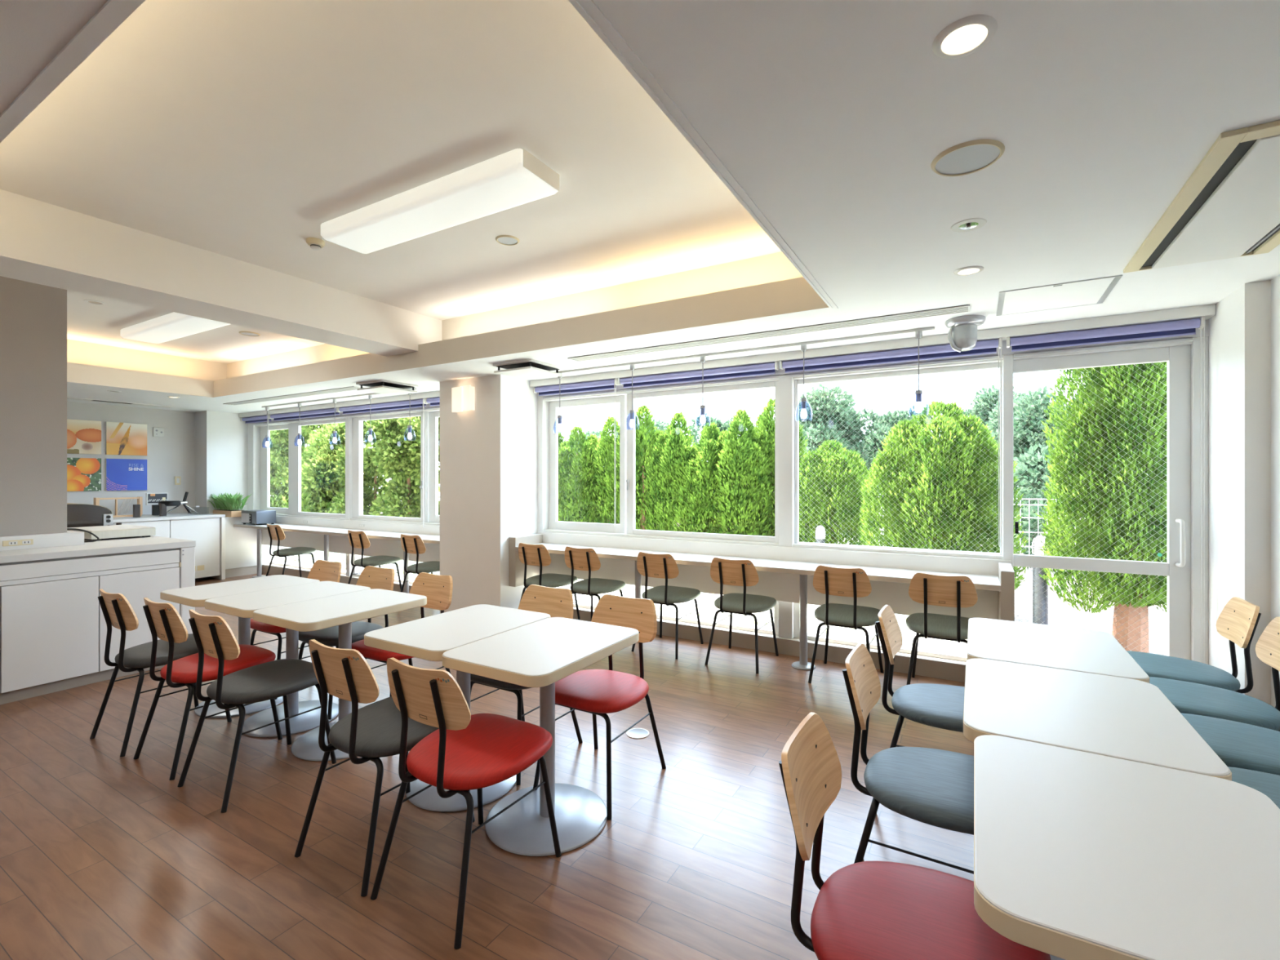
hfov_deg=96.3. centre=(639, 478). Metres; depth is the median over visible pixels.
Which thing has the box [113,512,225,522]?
countertop
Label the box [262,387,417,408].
track
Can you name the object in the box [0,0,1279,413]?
ceiling
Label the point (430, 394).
trim
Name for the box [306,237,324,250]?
smoke detector
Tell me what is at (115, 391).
recessed light
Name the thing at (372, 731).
dining chair
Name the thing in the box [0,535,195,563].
countertop
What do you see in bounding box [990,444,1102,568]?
bush
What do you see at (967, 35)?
recessed light
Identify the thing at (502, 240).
grille
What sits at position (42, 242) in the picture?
ceiling beam
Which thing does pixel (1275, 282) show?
wall
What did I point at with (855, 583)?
dining chair
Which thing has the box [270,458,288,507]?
shrub
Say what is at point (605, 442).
conifer
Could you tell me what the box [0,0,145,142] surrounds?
trim
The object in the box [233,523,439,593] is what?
countertop
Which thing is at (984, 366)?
window pane
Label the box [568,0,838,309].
trim
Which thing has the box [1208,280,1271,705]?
pier
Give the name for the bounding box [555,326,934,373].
track
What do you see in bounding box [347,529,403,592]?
dining chair
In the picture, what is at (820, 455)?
conifer
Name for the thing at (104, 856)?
floor
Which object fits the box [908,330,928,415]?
pendant lamp
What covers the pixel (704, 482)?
conifer
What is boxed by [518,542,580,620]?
dining chair
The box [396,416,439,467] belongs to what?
tree
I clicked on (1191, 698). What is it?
dining chair
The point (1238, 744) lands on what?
dining chair
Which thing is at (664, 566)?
dining chair
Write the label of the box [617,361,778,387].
roller blind
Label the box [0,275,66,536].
wall partition
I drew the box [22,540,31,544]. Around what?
outlet
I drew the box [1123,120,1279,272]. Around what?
air conditioner
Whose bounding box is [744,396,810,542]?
conifer
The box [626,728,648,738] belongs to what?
lid
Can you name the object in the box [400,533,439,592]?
dining chair
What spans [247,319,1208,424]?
lintel
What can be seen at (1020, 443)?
tree
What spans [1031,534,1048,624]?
bollard light
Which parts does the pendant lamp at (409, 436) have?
bulb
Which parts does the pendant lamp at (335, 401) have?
cord, bulb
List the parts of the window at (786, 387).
sash, sash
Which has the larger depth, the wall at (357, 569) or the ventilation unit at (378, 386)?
the wall at (357, 569)
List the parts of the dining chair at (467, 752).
leg, backrest, leg, seat, leg, leg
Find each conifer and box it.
[558,425,607,523]
[558,431,579,520]
[584,415,640,528]
[603,404,677,530]
[639,410,699,531]
[665,422,748,533]
[711,408,774,536]
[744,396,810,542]
[799,440,879,545]
[857,400,1028,594]
[1035,361,1167,653]
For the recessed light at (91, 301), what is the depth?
4.70 m
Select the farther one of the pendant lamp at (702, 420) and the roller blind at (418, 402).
the roller blind at (418, 402)
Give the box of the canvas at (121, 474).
[105,458,146,490]
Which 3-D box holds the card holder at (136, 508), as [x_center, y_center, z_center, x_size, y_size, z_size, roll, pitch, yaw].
[-6.413,0.412,7.299,0.042,0.165,0.064,0,0,30]
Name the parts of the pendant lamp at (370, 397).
cord, bulb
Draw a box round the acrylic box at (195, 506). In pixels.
[190,506,208,514]
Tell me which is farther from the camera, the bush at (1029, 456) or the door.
the bush at (1029, 456)
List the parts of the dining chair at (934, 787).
backrest, leg, seat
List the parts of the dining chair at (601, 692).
leg, leg, leg, seat, backrest, leg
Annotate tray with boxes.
[66,524,155,540]
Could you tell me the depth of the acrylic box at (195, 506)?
7.93 m
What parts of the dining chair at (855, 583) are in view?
leg, leg, backrest, seat, leg, leg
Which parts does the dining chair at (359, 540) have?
leg, backrest, seat, leg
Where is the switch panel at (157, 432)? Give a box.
[153,426,164,436]
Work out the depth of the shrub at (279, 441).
12.16 m
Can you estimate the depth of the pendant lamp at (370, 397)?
6.57 m
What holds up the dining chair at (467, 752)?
on the floor
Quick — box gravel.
[984,532,1167,655]
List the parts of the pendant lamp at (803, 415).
cord, bulb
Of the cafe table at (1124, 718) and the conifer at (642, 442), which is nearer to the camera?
the cafe table at (1124, 718)
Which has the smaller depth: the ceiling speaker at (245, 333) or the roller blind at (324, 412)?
the ceiling speaker at (245, 333)
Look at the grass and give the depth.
6.10 m
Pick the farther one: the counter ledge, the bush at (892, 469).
the bush at (892, 469)
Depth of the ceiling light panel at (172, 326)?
5.20 m
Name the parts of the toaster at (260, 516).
panel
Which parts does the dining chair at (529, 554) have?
leg, backrest, seat, leg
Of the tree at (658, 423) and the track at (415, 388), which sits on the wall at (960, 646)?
the tree at (658, 423)
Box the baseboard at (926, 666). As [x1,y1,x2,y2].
[262,560,967,682]
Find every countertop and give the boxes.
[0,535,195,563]
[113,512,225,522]
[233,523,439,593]
[508,533,1014,670]
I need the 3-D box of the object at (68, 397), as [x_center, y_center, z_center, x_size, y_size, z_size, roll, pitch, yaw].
[-6.690,-0.971,7.264,0.176,0.009,1.200,0,0,30]
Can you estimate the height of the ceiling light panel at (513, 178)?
0.097 m
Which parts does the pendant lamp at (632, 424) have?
cord, bulb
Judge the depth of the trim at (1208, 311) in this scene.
3.99 m
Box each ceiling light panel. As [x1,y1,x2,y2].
[120,311,230,343]
[320,147,559,253]
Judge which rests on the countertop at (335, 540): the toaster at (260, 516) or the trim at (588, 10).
the toaster at (260, 516)
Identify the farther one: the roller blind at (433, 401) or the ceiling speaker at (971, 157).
the roller blind at (433, 401)
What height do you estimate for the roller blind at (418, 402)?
1.481 m
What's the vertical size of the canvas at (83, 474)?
0.424 m
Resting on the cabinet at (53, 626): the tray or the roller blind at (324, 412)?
the tray
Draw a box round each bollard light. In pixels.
[814,524,825,542]
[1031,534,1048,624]
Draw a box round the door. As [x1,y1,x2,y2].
[1001,336,1208,664]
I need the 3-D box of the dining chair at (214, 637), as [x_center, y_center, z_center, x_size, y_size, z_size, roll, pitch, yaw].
[-1.778,0.986,2.686,0.453,0.804,0.500,0,0,30]
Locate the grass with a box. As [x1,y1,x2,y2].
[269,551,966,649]
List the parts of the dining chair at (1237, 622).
seat, backrest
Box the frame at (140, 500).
[93,496,142,517]
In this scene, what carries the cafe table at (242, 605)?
on the floor
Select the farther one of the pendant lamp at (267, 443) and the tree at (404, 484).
the tree at (404, 484)
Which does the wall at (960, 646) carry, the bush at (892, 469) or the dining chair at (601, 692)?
the bush at (892, 469)
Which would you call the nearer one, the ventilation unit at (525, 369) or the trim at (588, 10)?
the trim at (588, 10)
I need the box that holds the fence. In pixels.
[1013,497,1085,580]
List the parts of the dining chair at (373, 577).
leg, leg, seat, backrest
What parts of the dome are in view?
arm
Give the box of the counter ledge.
[0,530,84,551]
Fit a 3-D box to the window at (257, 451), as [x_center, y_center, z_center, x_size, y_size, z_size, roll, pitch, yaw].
[-3.801,0.218,7.546,4.855,2.093,0.200,0,0,30]
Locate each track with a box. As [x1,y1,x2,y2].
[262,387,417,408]
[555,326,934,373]
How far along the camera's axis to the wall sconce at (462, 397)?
5.52 m
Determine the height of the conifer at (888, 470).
2.438 m
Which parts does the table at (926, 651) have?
frame, frame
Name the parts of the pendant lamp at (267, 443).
cord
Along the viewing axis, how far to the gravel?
6.03 m
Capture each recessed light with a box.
[84,299,106,305]
[106,390,120,392]
[932,14,997,58]
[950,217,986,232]
[953,265,983,275]
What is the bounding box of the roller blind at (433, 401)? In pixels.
[425,397,439,406]
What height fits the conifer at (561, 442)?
2.535 m
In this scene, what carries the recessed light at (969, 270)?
in the ceiling at (833, 117)
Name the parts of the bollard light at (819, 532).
post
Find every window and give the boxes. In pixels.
[247,406,439,576]
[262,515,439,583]
[537,354,1013,639]
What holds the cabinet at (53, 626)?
on the floor
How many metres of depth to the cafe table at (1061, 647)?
2.25 m
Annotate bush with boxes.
[855,469,919,544]
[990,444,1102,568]
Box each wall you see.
[66,401,195,515]
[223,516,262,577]
[268,495,967,652]
[1271,274,1279,707]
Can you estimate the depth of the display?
7.72 m
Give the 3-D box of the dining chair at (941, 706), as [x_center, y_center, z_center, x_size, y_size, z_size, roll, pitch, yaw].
[1.276,0.986,2.424,0.500,0.804,0.453,0,0,30]
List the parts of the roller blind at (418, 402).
bead chain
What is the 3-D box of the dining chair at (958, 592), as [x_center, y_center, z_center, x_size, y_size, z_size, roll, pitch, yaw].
[1.955,0.986,3.690,0.453,0.804,0.500,0,0,30]
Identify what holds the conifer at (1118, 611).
on the gravel
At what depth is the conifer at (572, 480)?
9.93 m
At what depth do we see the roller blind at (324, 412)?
7.77 m
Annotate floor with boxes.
[0,573,973,959]
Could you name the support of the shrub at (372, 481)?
on the wall at (960, 646)
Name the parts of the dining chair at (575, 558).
backrest, leg, leg, seat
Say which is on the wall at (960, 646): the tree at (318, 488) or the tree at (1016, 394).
the tree at (318, 488)
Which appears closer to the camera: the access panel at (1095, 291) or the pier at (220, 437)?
the access panel at (1095, 291)
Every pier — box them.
[195,410,268,559]
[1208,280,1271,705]
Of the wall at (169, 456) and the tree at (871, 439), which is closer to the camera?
the wall at (169, 456)
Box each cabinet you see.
[0,535,195,704]
[113,512,225,579]
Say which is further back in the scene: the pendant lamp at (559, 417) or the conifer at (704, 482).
the conifer at (704, 482)
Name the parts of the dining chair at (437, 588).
seat, leg, leg, backrest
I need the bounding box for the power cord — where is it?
[66,528,99,542]
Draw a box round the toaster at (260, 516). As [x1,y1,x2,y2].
[241,509,275,525]
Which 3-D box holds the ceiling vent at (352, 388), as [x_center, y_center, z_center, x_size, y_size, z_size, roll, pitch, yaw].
[-4.186,-0.971,6.803,2.786,0.009,0.130,0,0,30]
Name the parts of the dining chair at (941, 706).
backrest, leg, seat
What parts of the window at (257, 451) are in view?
sash, sash, sash, sash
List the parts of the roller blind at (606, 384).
bead chain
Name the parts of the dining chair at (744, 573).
leg, leg, backrest, seat, leg, leg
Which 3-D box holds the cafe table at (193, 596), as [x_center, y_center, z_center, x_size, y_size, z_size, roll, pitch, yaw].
[-2.455,1.025,3.555,0.506,0.720,0.704,0,0,30]
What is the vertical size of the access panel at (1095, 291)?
0.006 m
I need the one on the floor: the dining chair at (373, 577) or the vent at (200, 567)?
the dining chair at (373, 577)
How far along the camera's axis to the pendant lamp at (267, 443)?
7.68 m
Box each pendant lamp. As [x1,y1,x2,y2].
[265,407,271,446]
[297,403,305,444]
[329,399,337,443]
[364,395,376,442]
[404,393,412,439]
[554,373,566,432]
[629,364,639,427]
[695,355,706,425]
[795,344,812,419]
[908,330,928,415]
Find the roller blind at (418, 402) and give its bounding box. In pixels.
[337,398,426,528]
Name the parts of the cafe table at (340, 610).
plate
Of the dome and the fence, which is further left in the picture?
the dome
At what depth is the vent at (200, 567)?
7.65 m
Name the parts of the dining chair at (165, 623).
leg, backrest, leg, seat, leg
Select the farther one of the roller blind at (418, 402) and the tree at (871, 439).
the tree at (871, 439)
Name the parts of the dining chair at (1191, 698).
seat, backrest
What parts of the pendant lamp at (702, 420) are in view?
cord, bulb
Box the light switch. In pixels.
[174,476,181,484]
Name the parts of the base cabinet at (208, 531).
cabinet door, cabinet door, panel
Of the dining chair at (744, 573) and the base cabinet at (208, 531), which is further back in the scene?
the base cabinet at (208, 531)
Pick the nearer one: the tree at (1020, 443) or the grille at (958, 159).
the grille at (958, 159)
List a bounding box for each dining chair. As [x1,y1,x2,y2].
[89,588,231,756]
[133,597,282,780]
[177,609,336,813]
[250,559,341,699]
[266,524,315,577]
[294,639,475,896]
[298,565,394,720]
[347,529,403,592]
[351,572,453,697]
[370,657,561,949]
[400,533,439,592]
[470,584,582,785]
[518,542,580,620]
[533,593,666,820]
[564,546,625,620]
[631,551,703,659]
[704,557,778,673]
[778,711,1050,959]
[808,564,883,683]
[842,643,973,874]
[875,604,964,808]
[905,572,977,684]
[1126,596,1261,693]
[1149,616,1279,731]
[1181,713,1279,775]
[1227,766,1279,808]
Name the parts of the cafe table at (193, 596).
plate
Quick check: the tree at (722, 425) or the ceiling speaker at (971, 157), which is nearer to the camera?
the ceiling speaker at (971, 157)
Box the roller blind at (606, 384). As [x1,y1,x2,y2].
[533,377,618,533]
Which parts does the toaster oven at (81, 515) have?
control panel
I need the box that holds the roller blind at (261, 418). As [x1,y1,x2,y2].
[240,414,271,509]
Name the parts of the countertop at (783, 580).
panel, foot plate, panel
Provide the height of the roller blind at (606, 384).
1.411 m
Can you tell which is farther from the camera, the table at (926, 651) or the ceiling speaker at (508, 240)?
the table at (926, 651)
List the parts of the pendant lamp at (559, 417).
cord, bulb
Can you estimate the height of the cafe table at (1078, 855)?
0.720 m
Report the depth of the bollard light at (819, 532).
7.09 m
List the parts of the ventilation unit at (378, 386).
drop panel, ceiling plate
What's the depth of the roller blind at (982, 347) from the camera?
4.04 m
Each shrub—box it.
[270,423,334,509]
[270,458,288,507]
[325,416,419,515]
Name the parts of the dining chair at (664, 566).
leg, backrest, leg, leg, seat, leg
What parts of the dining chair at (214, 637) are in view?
leg, backrest, leg, seat, leg, leg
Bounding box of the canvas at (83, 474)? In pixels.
[66,457,101,491]
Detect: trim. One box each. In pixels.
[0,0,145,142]
[239,391,439,417]
[529,303,1215,387]
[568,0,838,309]
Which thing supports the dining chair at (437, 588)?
on the floor
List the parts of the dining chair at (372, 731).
leg, backrest, leg, seat, leg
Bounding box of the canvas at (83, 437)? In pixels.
[66,418,101,454]
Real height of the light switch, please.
0.120 m
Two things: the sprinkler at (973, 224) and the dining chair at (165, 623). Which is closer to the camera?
the sprinkler at (973, 224)
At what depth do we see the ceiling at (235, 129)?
2.53 m
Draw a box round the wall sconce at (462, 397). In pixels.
[451,385,474,412]
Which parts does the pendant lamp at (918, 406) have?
bulb, cord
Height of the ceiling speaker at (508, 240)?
0.009 m
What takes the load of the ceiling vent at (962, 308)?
in the ceiling at (833, 117)
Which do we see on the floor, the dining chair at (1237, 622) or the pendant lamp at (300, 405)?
the dining chair at (1237, 622)
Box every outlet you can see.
[8,541,17,545]
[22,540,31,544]
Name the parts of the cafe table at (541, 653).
plate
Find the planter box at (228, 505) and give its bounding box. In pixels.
[207,492,250,517]
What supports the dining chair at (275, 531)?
on the floor
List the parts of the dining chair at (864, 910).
backrest, seat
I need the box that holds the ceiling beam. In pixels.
[0,189,441,356]
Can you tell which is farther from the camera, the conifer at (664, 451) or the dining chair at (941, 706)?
the conifer at (664, 451)
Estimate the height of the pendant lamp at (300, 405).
0.543 m
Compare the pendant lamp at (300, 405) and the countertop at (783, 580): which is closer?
the countertop at (783, 580)
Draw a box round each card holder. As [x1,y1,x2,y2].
[133,504,140,517]
[159,503,166,516]
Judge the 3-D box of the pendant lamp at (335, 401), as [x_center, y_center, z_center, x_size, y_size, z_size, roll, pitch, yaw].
[-3.687,-0.685,6.923,0.120,0.543,0.120,0,0,30]
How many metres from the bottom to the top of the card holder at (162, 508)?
0.165 m
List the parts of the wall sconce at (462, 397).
glass panel, glass panel, glass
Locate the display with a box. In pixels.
[146,493,168,515]
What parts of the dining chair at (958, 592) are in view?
leg, leg, seat, backrest, leg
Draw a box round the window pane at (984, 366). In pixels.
[795,362,1001,555]
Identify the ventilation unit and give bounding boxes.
[355,379,418,395]
[493,358,563,379]
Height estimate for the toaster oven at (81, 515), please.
0.268 m
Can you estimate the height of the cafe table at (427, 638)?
0.720 m
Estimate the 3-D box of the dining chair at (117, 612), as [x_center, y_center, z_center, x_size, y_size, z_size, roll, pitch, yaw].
[-2.628,0.986,3.162,0.453,0.804,0.500,0,0,30]
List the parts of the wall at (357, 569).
frame, frame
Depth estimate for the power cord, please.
4.25 m
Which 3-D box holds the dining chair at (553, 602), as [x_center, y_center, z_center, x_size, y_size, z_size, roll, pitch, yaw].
[-0.602,0.986,2.896,0.453,0.804,0.500,0,0,30]
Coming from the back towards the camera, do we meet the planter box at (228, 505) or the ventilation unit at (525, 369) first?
the planter box at (228, 505)
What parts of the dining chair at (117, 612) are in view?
leg, backrest, leg, seat, leg, leg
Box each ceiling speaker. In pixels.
[239,331,260,336]
[495,235,519,245]
[930,138,1004,176]
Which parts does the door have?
pane, pane, handle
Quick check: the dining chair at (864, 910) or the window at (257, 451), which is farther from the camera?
the window at (257, 451)
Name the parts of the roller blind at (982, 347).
bead chain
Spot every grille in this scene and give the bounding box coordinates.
[240,332,258,335]
[497,236,517,244]
[935,144,999,174]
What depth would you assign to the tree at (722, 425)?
19.45 m
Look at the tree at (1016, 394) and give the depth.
16.70 m
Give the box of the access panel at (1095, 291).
[995,275,1122,315]
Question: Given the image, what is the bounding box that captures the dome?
[944,315,986,352]
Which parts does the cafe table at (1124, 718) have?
plate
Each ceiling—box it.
[0,0,781,364]
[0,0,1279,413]
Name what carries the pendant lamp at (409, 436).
hanging from the track at (415, 388)
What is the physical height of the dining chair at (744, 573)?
0.804 m
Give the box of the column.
[440,374,537,613]
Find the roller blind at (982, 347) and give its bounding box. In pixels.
[779,337,1001,546]
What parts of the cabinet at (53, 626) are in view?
cabinet door, fascia rail, cabinet door, panel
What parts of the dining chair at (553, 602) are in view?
leg, seat, leg, leg, backrest, leg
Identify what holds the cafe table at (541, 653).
on the floor
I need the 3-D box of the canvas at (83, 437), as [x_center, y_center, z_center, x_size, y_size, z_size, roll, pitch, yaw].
[-7.157,-0.531,7.305,0.031,0.433,0.430,0,0,30]
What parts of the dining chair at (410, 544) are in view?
leg, backrest, seat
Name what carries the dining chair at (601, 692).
on the floor
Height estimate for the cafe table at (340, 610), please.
0.720 m
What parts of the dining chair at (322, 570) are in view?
leg, seat, leg, backrest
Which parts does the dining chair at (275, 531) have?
leg, backrest, leg, seat, leg, leg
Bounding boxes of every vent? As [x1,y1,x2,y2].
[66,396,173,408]
[197,564,204,570]
[222,386,360,405]
[567,304,969,361]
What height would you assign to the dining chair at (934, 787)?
0.804 m
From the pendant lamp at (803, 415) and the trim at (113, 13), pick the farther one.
the pendant lamp at (803, 415)
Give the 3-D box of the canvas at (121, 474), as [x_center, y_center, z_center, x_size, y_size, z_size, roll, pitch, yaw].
[-6.915,-0.052,7.719,0.033,0.422,0.430,0,0,30]
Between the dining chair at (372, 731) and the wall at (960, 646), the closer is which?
the dining chair at (372, 731)
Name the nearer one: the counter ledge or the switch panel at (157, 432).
the counter ledge
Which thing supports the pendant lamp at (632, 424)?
hanging from the track at (932, 328)
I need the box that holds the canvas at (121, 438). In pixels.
[105,421,146,455]
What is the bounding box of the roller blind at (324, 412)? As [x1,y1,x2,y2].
[269,407,339,420]
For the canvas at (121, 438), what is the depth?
7.70 m
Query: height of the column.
2.360 m
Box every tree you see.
[301,422,372,512]
[364,416,439,517]
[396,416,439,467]
[568,428,608,458]
[640,418,693,462]
[688,412,751,493]
[799,382,875,511]
[847,404,924,488]
[962,383,1029,513]
[984,385,1070,542]
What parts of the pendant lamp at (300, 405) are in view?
bulb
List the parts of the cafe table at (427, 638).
plate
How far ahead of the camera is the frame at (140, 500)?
7.37 m
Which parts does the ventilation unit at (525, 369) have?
drop panel, ceiling plate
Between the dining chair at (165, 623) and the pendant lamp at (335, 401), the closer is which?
the dining chair at (165, 623)
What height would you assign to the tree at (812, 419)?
4.482 m
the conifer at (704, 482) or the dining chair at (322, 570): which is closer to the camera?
the dining chair at (322, 570)
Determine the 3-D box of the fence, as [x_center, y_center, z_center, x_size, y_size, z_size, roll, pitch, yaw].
[6.028,0.845,7.597,2.110,1.200,0.060,0,0,30]
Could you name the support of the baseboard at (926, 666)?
on the floor
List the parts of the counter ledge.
socket strip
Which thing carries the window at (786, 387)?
attached to the lintel
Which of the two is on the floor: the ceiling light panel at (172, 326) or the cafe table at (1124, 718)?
the cafe table at (1124, 718)
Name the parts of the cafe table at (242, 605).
plate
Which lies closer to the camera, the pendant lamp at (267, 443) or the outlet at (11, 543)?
the outlet at (11, 543)
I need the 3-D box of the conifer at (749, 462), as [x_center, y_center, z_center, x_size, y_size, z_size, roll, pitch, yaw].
[1.630,0.246,8.564,1.085,2.610,1.425,0,0,33]
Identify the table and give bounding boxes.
[160,574,319,718]
[204,581,370,737]
[253,588,426,761]
[364,604,550,812]
[441,617,639,856]
[537,531,1011,661]
[963,658,1231,959]
[967,617,1149,683]
[973,734,1279,959]
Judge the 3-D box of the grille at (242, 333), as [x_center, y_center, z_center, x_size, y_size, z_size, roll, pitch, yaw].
[-3.904,-1.448,5.730,0.156,0.004,0.156,0,0,30]
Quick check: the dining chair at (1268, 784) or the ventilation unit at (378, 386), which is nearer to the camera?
the dining chair at (1268, 784)
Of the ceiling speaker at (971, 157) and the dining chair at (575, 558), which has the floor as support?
the dining chair at (575, 558)

